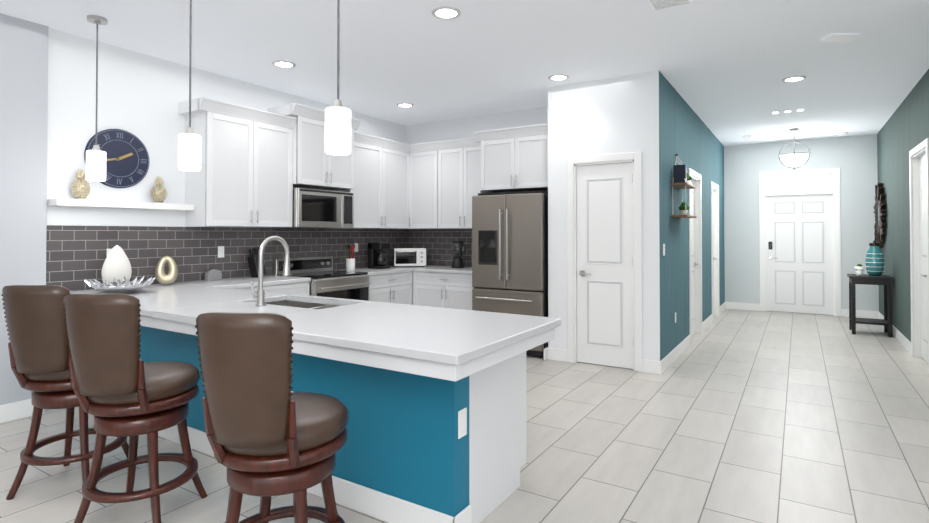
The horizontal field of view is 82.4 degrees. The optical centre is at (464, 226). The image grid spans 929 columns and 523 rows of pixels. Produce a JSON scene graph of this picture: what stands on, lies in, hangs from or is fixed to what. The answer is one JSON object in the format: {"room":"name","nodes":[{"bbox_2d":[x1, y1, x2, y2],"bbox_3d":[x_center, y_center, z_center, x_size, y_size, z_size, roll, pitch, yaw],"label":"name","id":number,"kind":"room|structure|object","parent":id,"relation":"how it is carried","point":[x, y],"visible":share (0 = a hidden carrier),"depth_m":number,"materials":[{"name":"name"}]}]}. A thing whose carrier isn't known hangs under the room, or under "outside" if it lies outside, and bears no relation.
{"room":"kitchen","nodes":[
{"label":"kitchen","id":0,"kind":"room"},
{"bbox_2d":[0,13,404,410],"bbox_3d":[-3.767,-0.074,3.449,0.155,3.000,10.920,0,-1,32],"label":"wall","id":1,"kind":"structure","parent":0,"point":[47,103],"depth_m":4.31,"materials":[{"name":"white paint"}]},
{"bbox_2d":[0,399,44,422],"bbox_3d":[-4.923,1.337,1.435,0.015,0.130,6.310,0,-1,32],"label":"baseboard","id":2,"kind":"structure","parent":1,"relation":"attached to","point":[16,410],"depth_m":3.95,"materials":[{"name":"white"}]},
{"bbox_2d":[84,129,149,187],"bbox_3d":[-2.979,-0.590,4.578,0.046,0.510,0.510,0,-1,32],"label":"wall clock","id":3,"kind":"object","parent":1,"relation":"attached to","point":[127,160],"visible":0.75,"depth_m":4.59,"materials":[{"name":"blue"}]},
{"bbox_2d":[48,198,193,210],"bbox_3d":[-2.907,-0.187,4.583,0.158,0.055,1.094,0,-1,32],"label":"wall shelf","id":4,"kind":"object","parent":1,"relation":"attached to","point":[109,204],"visible":1,"depth_m":4.44,"materials":[{"name":"white wood"}]},
{"bbox_2d":[70,169,89,199],"bbox_3d":[-3.099,-0.345,4.284,0.132,0.251,0.129,0,-1,32],"label":"pineapple","id":5,"kind":"object","parent":4,"relation":"on","point":[80,188],"visible":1,"depth_m":4.26,"materials":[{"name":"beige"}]},
{"bbox_2d":[151,176,166,202],"bbox_3d":[-2.769,-0.338,4.809,0.132,0.251,0.129,0,-1,32],"label":"pineapple","id":6,"kind":"object","parent":4,"relation":"on","point":[158,192],"visible":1,"depth_m":4.78,"materials":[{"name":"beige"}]},
{"bbox_2d":[46,225,471,290],"bbox_3d":[-1.381,0.217,5.600,1.652,0.629,4.486,0,-1,32],"label":"backsplash","id":7,"kind":"structure","parent":1,"relation":"attached to","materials":[{"name":"tile"}]},
{"bbox_2d":[282,188,353,227],"bbox_3d":[-1.721,-0.205,6.168,0.458,0.430,0.850,0,-1,32],"label":"microwave","id":8,"kind":"object","parent":1,"relation":"attached to","point":[314,208],"visible":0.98,"depth_m":6.00,"materials":[{"name":"silver metal"}]},
{"bbox_2d":[386,153,425,228],"bbox_3d":[-0.824,-0.507,7.679,0.389,1.070,0.389,0,-1,32],"label":"upper cabinet","id":9,"kind":"object","parent":1,"relation":"attached to","point":[405,172],"depth_m":7.35,"materials":[{"name":"white wood"}]},
{"bbox_2d":[451,241,465,267],"bbox_3d":[-0.073,0.369,7.144,0.212,0.364,0.170,0,-1,32],"label":"blender","id":10,"kind":"object","parent":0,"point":[457,261],"visible":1,"depth_m":7.10,"materials":[{"name":"black plastic"}]},
{"bbox_2d":[0,309,928,522],"bbox_3d":[1.161,1.476,3.388,13.000,0.100,16.100,0,-1,32],"label":"floor","id":11,"kind":"structure","parent":0,"point":[736,416],"depth_m":3.45,"materials":[{"name":"tile"}]},
{"bbox_2d":[1,285,128,499],"bbox_3d":[-2.182,0.860,2.953,0.600,1.130,0.639,0,-1,32],"label":"bar stool","id":12,"kind":"object","parent":11,"relation":"on","point":[39,352],"visible":0.56,"depth_m":2.71,"materials":[{"name":"brown leather"}]},
{"bbox_2d":[62,293,206,522],"bbox_3d":[-1.584,0.856,2.574,0.592,1.130,0.639,0,-1,32],"label":"bar stool","id":13,"kind":"object","parent":11,"relation":"on","point":[120,388],"visible":1,"depth_m":2.38,"materials":[{"name":"brown leather"}]},
{"bbox_2d":[195,312,348,522],"bbox_3d":[-0.719,0.849,2.023,0.571,1.130,0.637,0,-1,32],"label":"bar stool","id":14,"kind":"object","parent":11,"relation":"on","point":[269,433],"visible":1,"depth_m":1.77,"materials":[{"name":"brown leather"}]},
{"bbox_2d":[273,256,370,300],"bbox_3d":[-1.606,0.909,6.082,0.730,1.100,0.850,0,-1,32],"label":"range","id":15,"kind":"object","parent":11,"relation":"on","point":[327,280],"visible":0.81,"depth_m":6.03,"materials":[{"name":"silver metal"}]},
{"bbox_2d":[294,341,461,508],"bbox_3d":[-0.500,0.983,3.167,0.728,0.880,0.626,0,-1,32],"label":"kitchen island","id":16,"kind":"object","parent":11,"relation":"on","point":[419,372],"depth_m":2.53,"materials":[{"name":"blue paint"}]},
{"bbox_2d":[70,282,561,364],"bbox_3d":[-1.373,0.527,3.488,3.843,0.040,1.050,0,-1,32],"label":"countertop","id":17,"kind":"structure","parent":16,"relation":"on","point":[434,333],"depth_m":2.83,"materials":[{"name":"white stone"}]},
{"bbox_2d":[101,245,131,282],"bbox_3d":[-2.879,0.332,4.397,0.144,0.370,0.221,0,-1,32],"label":"decorative vase","id":18,"kind":"object","parent":17,"relation":"on","point":[116,265],"visible":0.67,"depth_m":4.35,"materials":[{"name":"white ceramic"}]},
{"bbox_2d":[84,276,155,293],"bbox_3d":[-2.663,0.454,4.119,0.466,0.119,0.468,0,-1,32],"label":"decorative bowl","id":19,"kind":"object","parent":17,"relation":"on","point":[124,286],"visible":1,"depth_m":4.03,"materials":[{"name":"silver metal"}]},
{"bbox_2d":[155,256,177,284],"bbox_3d":[-2.672,0.388,4.763,0.122,0.262,0.171,0,-1,32],"label":"decorative vase","id":20,"kind":"object","parent":17,"relation":"on","point":[163,278],"visible":1,"depth_m":4.74,"materials":[{"name":"gold"}]},
{"bbox_2d":[205,269,221,280],"bbox_3d":[-2.489,0.472,5.261,0.050,0.110,0.150,0,-1,32],"label":"napkin holder","id":21,"kind":"object","parent":17,"relation":"on","point":[212,274],"visible":0.89,"depth_m":5.24,"materials":[{"name":"grey metal"}]},
{"bbox_2d":[248,247,265,276],"bbox_3d":[-2.194,0.372,5.608,0.180,0.312,0.110,0,-1,32],"label":"knife block","id":22,"kind":"object","parent":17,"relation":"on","point":[253,261],"visible":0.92,"depth_m":5.57,"materials":[{"name":"black wood"}]},
{"bbox_2d":[250,236,289,305],"bbox_3d":[-1.271,0.282,3.481,0.068,0.448,0.305,0,-1,32],"label":"faucet","id":23,"kind":"object","parent":17,"relation":"on","point":[260,295],"visible":1,"depth_m":3.41,"materials":[{"name":"silver metal"}]},
{"bbox_2d":[266,300,338,309],"bbox_3d":[-1.120,0.629,3.623,0.804,0.158,0.434,0,-1,32],"label":"sink","id":24,"kind":"object","parent":17,"relation":"in","point":[311,304],"depth_m":3.88,"materials":[{"name":"silver metal"}]},
{"bbox_2d":[374,269,445,308],"bbox_3d":[-0.778,1.036,7.461,0.679,0.880,0.679,0,-1,32],"label":"base cabinet","id":25,"kind":"object","parent":11,"relation":"on","point":[419,286],"depth_m":6.89,"materials":[{"name":"white wood"}]},
{"bbox_2d":[333,265,441,276],"bbox_3d":[-1.016,0.571,7.122,0.643,0.040,1.515,0,-1,32],"label":"countertop","id":26,"kind":"structure","parent":25,"relation":"on","point":[393,269],"depth_m":6.84,"materials":[{"name":"white stone"}]},
{"bbox_2d":[346,245,354,270],"bbox_3d":[-1.426,0.381,6.661,0.117,0.327,0.120,0,-1,32],"label":"utensil crock","id":27,"kind":"object","parent":26,"relation":"on","point":[350,263],"visible":1,"depth_m":6.63,"materials":[{"name":"white ceramic"}]},
{"bbox_2d":[368,242,389,268],"bbox_3d":[-1.125,0.377,7.050,0.262,0.344,0.200,0,-1,32],"label":"coffee maker","id":28,"kind":"object","parent":26,"relation":"on","point":[377,258],"visible":1,"depth_m":7.00,"materials":[{"name":"black plastic"}]},
{"bbox_2d":[394,248,425,266],"bbox_3d":[-0.763,0.427,7.426,0.440,0.254,0.362,0,-1,-8],"label":"toaster oven","id":29,"kind":"object","parent":26,"relation":"on","point":[409,256],"visible":1,"depth_m":7.29,"materials":[{"name":"white metal"}]},
{"bbox_2d":[472,190,547,356],"bbox_3d":[0.675,0.530,6.381,0.910,1.865,0.911,0,-1,32],"label":"refrigerator","id":30,"kind":"object","parent":11,"relation":"on","point":[509,252],"visible":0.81,"depth_m":6.00,"materials":[{"name":"silver metal"}]},
{"bbox_2d":[847,274,893,336],"bbox_3d":[5.624,1.074,7.366,0.480,0.800,0.480,0,-1,32],"label":"console table","id":31,"kind":"object","parent":11,"relation":"on","point":[886,282],"visible":0.96,"depth_m":7.27,"materials":[{"name":"black wood"}]},
{"bbox_2d":[854,264,864,275],"bbox_3d":[5.470,0.591,7.351,0.117,0.165,0.109,0,-1,32],"label":"potted plant","id":32,"kind":"object","parent":31,"relation":"on","point":[859,268],"visible":1,"depth_m":7.32,"materials":[{"name":"white"}]},
{"bbox_2d":[865,241,884,275],"bbox_3d":[5.686,0.431,7.359,0.223,0.485,0.223,0,-1,32],"label":"vase","id":33,"kind":"object","parent":31,"relation":"on","point":[874,262],"visible":1,"depth_m":7.30,"materials":[{"name":"teal ceramic"}]},
{"bbox_2d":[0,0,928,145],"bbox_3d":[1.161,-1.624,3.425,13.000,0.100,16.100,0,-1,32],"label":"ceiling","id":34,"kind":"structure","parent":0,"point":[724,67],"depth_m":4.66,"materials":[{"name":"white paint"}]},
{"bbox_2d":[86,15,107,180],"bbox_3d":[-2.760,-0.957,3.984,0.130,1.220,0.130,0,-1,32],"label":"pendant light","id":35,"kind":"object","parent":34,"relation":"hanging from","point":[95,163],"visible":1,"depth_m":3.95,"materials":[{"name":"white glass"}]},
{"bbox_2d":[178,0,200,170],"bbox_3d":[-1.719,-0.965,3.328,0.130,1.220,0.130,0,-1,32],"label":"pendant light","id":36,"kind":"object","parent":34,"relation":"hanging from","point":[189,149],"visible":1,"depth_m":3.29,"materials":[{"name":"white glass"}]},
{"bbox_2d":[272,60,295,67],"bbox_3d":[-1.720,-1.550,5.061,0.218,0.008,0.218,0,-1,32],"label":"recessed light","id":37,"kind":"object","parent":34,"relation":"in","point":[283,64],"visible":0.98,"depth_m":5.05,"materials":[{"name":"white"}]},
{"bbox_2d":[325,0,350,154],"bbox_3d":[-0.627,-0.974,2.641,0.130,1.220,0.130,0,-1,32],"label":"pendant light","id":38,"kind":"object","parent":34,"relation":"hanging from","point":[337,128],"visible":1,"depth_m":2.59,"materials":[{"name":"white glass"}]},
{"bbox_2d":[397,103,413,107],"bbox_3d":[-0.747,-1.530,6.682,0.218,0.008,0.218,0,-1,32],"label":"recessed light","id":39,"kind":"object","parent":34,"relation":"in","point":[405,105],"visible":1,"depth_m":6.69,"materials":[{"name":"white"}]},
{"bbox_2d":[432,6,460,19],"bbox_3d":[-0.133,-1.565,3.885,0.218,0.008,0.218,0,-1,32],"label":"recessed light","id":40,"kind":"object","parent":34,"relation":"in","point":[446,12],"visible":0.98,"depth_m":3.87,"materials":[{"name":"white"}]},
{"bbox_2d":[548,74,568,80],"bbox_3d":[0.974,-1.545,5.492,0.218,0.008,0.218,0,-1,32],"label":"recessed light","id":41,"kind":"object","parent":34,"relation":"in","point":[559,77],"visible":1,"depth_m":5.49,"materials":[{"name":"white glass"}]},
{"bbox_2d":[648,0,692,10],"bbox_3d":[1.408,-1.561,3.647,0.260,0.020,0.260,0,-1,32],"label":"ceiling vent","id":42,"kind":"object","parent":34,"relation":"in","point":[658,4],"visible":0.94,"depth_m":3.69,"materials":[{"name":"white metal"}]},
{"bbox_2d":[742,135,752,139],"bbox_3d":[4.753,-1.497,8.903,0.140,0.020,0.380,0,-1,32],"label":"recessed light","id":43,"kind":"object","parent":34,"relation":"in","point":[747,137],"visible":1,"depth_m":8.87,"materials":[{"name":"white"}]},
{"bbox_2d":[782,76,805,81],"bbox_3d":[3.442,-1.544,5.545,0.218,0.008,0.218,0,-1,32],"label":"recessed light","id":44,"kind":"object","parent":34,"relation":"in","point":[794,79],"visible":1,"depth_m":5.54,"materials":[{"name":"white"}]},
{"bbox_2d":[779,128,809,169],"bbox_3d":[5.098,-1.200,8.209,0.418,0.630,0.418,0,-1,32],"label":"pendant light","id":45,"kind":"object","parent":34,"relation":"hanging from","point":[794,160],"visible":1,"depth_m":8.12,"materials":[{"name":"grey glass"}]},
{"bbox_2d":[820,33,860,42],"bbox_3d":[3.077,-1.545,4.346,0.262,0.036,0.144,0,-1,-4],"label":"ceiling vent","id":46,"kind":"object","parent":34,"relation":"attached to","point":[841,37],"depth_m":4.30,"materials":[{"name":"white metal"}]},
{"bbox_2d":[838,132,847,135],"bbox_3d":[6.083,-1.493,8.539,0.135,0.035,0.135,0,-1,26],"label":"recessed light","id":47,"kind":"object","parent":34,"relation":"attached to","point":[842,133],"depth_m":8.49,"materials":[{"name":"white"}]},
{"bbox_2d":[405,106,547,265],"bbox_3d":[0.314,-0.027,7.260,2.760,3.000,0.120,0,-1,32],"label":"wall","id":48,"kind":"structure","parent":0,"point":[466,127],"depth_m":7.35,"materials":[{"name":"white paint"}]},
{"bbox_2d":[548,70,662,360],"bbox_3d":[1.635,-0.044,5.885,1.180,3.000,0.800,0,-1,32],"label":"wall","id":49,"kind":"structure","parent":0,"point":[618,114],"depth_m":5.50,"materials":[{"name":"white paint"}]},
{"bbox_2d":[544,347,660,374],"bbox_3d":[1.395,1.386,5.487,1.208,0.130,0.100,0,-1,32],"label":"baseboard","id":50,"kind":"structure","parent":49,"relation":"attached to","point":[652,366],"depth_m":5.72,"materials":[{"name":"white wood"}]},
{"bbox_2d":[567,152,642,371],"bbox_3d":[1.471,0.350,5.564,0.790,2.205,0.149,0,-1,32],"label":"door frame","id":51,"kind":"structure","parent":49,"relation":"attached to","point":[604,268],"depth_m":5.54,"materials":[{"name":"white wood"}]},
{"bbox_2d":[661,73,724,357],"bbox_3d":[3.341,-0.023,7.600,0.120,3.000,5.280,0,-1,32],"label":"wall","id":52,"kind":"structure","parent":0,"point":[691,140],"depth_m":6.27,"materials":[{"name":"teal paint"}]},
{"bbox_2d":[663,244,675,322],"bbox_3d":[2.173,0.613,5.615,0.006,0.880,0.650,0,-1,32],"label":"switch plates","id":53,"kind":"object","parent":52,"relation":"attached to","point":[664,255],"visible":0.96,"depth_m":5.38,"materials":[{"name":"white plastic"}]},
{"bbox_2d":[670,154,696,217],"bbox_3d":[2.432,-0.460,5.885,0.170,0.712,0.600,0,-1,32],"label":"wall shelf","id":54,"kind":"object","parent":52,"relation":"attached to","point":[682,178],"visible":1,"depth_m":5.71,"materials":[{"name":"brown wood"}]},
{"bbox_2d":[661,302,725,373],"bbox_3d":[3.365,1.411,7.496,0.014,0.130,5.400,0,-1,32],"label":"baseboard","id":55,"kind":"structure","parent":52,"relation":"attached to","point":[672,356],"depth_m":6.04,"materials":[{"name":"white wood"}]},
{"bbox_2d":[688,168,701,344],"bbox_3d":[3.000,0.368,7.053,0.152,2.205,0.950,0,-1,32],"label":"door frame","id":56,"kind":"structure","parent":52,"relation":"attached to","point":[695,275],"depth_m":7.34,"materials":[{"name":"white wood"}]},
{"bbox_2d":[711,181,719,315],"bbox_3d":[4.041,0.388,8.708,0.152,2.205,0.860,0,-1,32],"label":"door frame","id":57,"kind":"structure","parent":52,"relation":"attached to","point":[715,290],"depth_m":8.97,"materials":[{"name":"white wood"}]},
{"bbox_2d":[724,134,878,316],"bbox_3d":[5.782,-0.003,9.253,2.490,3.000,0.120,0,-1,32],"label":"wall","id":58,"kind":"structure","parent":0,"point":[853,159],"depth_m":9.16,"materials":[{"name":"white paint"}]},
{"bbox_2d":[759,168,841,316],"bbox_3d":[5.807,0.255,9.224,1.190,2.485,0.138,0,-1,32],"label":"door frame","id":59,"kind":"structure","parent":58,"relation":"attached to","point":[800,250],"depth_m":9.19,"materials":[{"name":"white wood"}]},
{"bbox_2d":[726,302,877,318],"bbox_3d":[5.746,1.432,9.179,2.250,0.130,0.014,0,-1,32],"label":"baseboard","id":60,"kind":"structure","parent":58,"relation":"attached to","point":[844,312],"depth_m":9.47,"materials":[{"name":"white"}]},
{"bbox_2d":[877,69,928,341],"bbox_3d":[5.075,-0.044,5.905,0.120,3.000,6.300,0,-1,32],"label":"wall","id":61,"kind":"structure","parent":0,"point":[903,132],"depth_m":6.71,"materials":[{"name":"teal paint"}]},
{"bbox_2d":[873,183,886,247],"bbox_3d":[6.336,-0.177,8.103,0.080,1.000,1.000,0,-1,32],"label":"wall mirror","id":62,"kind":"object","parent":61,"relation":"attached to","point":[880,213],"visible":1,"depth_m":7.91,"materials":[{"name":"brown metal"}]},
{"bbox_2d":[878,311,910,353],"bbox_3d":[5.018,1.392,5.924,0.014,0.130,6.300,0,-1,32],"label":"baseboard","id":63,"kind":"structure","parent":61,"relation":"attached to","point":[901,338],"depth_m":6.68,"materials":[{"name":"white"}]},
{"bbox_2d":[909,138,928,373],"bbox_3d":[4.868,0.290,5.589,0.169,2.325,1.000,0,-1,32],"label":"door frame","id":64,"kind":"structure","parent":61,"relation":"attached to","point":[919,214],"depth_m":5.91,"materials":[{"name":"white wood"}]}
]}

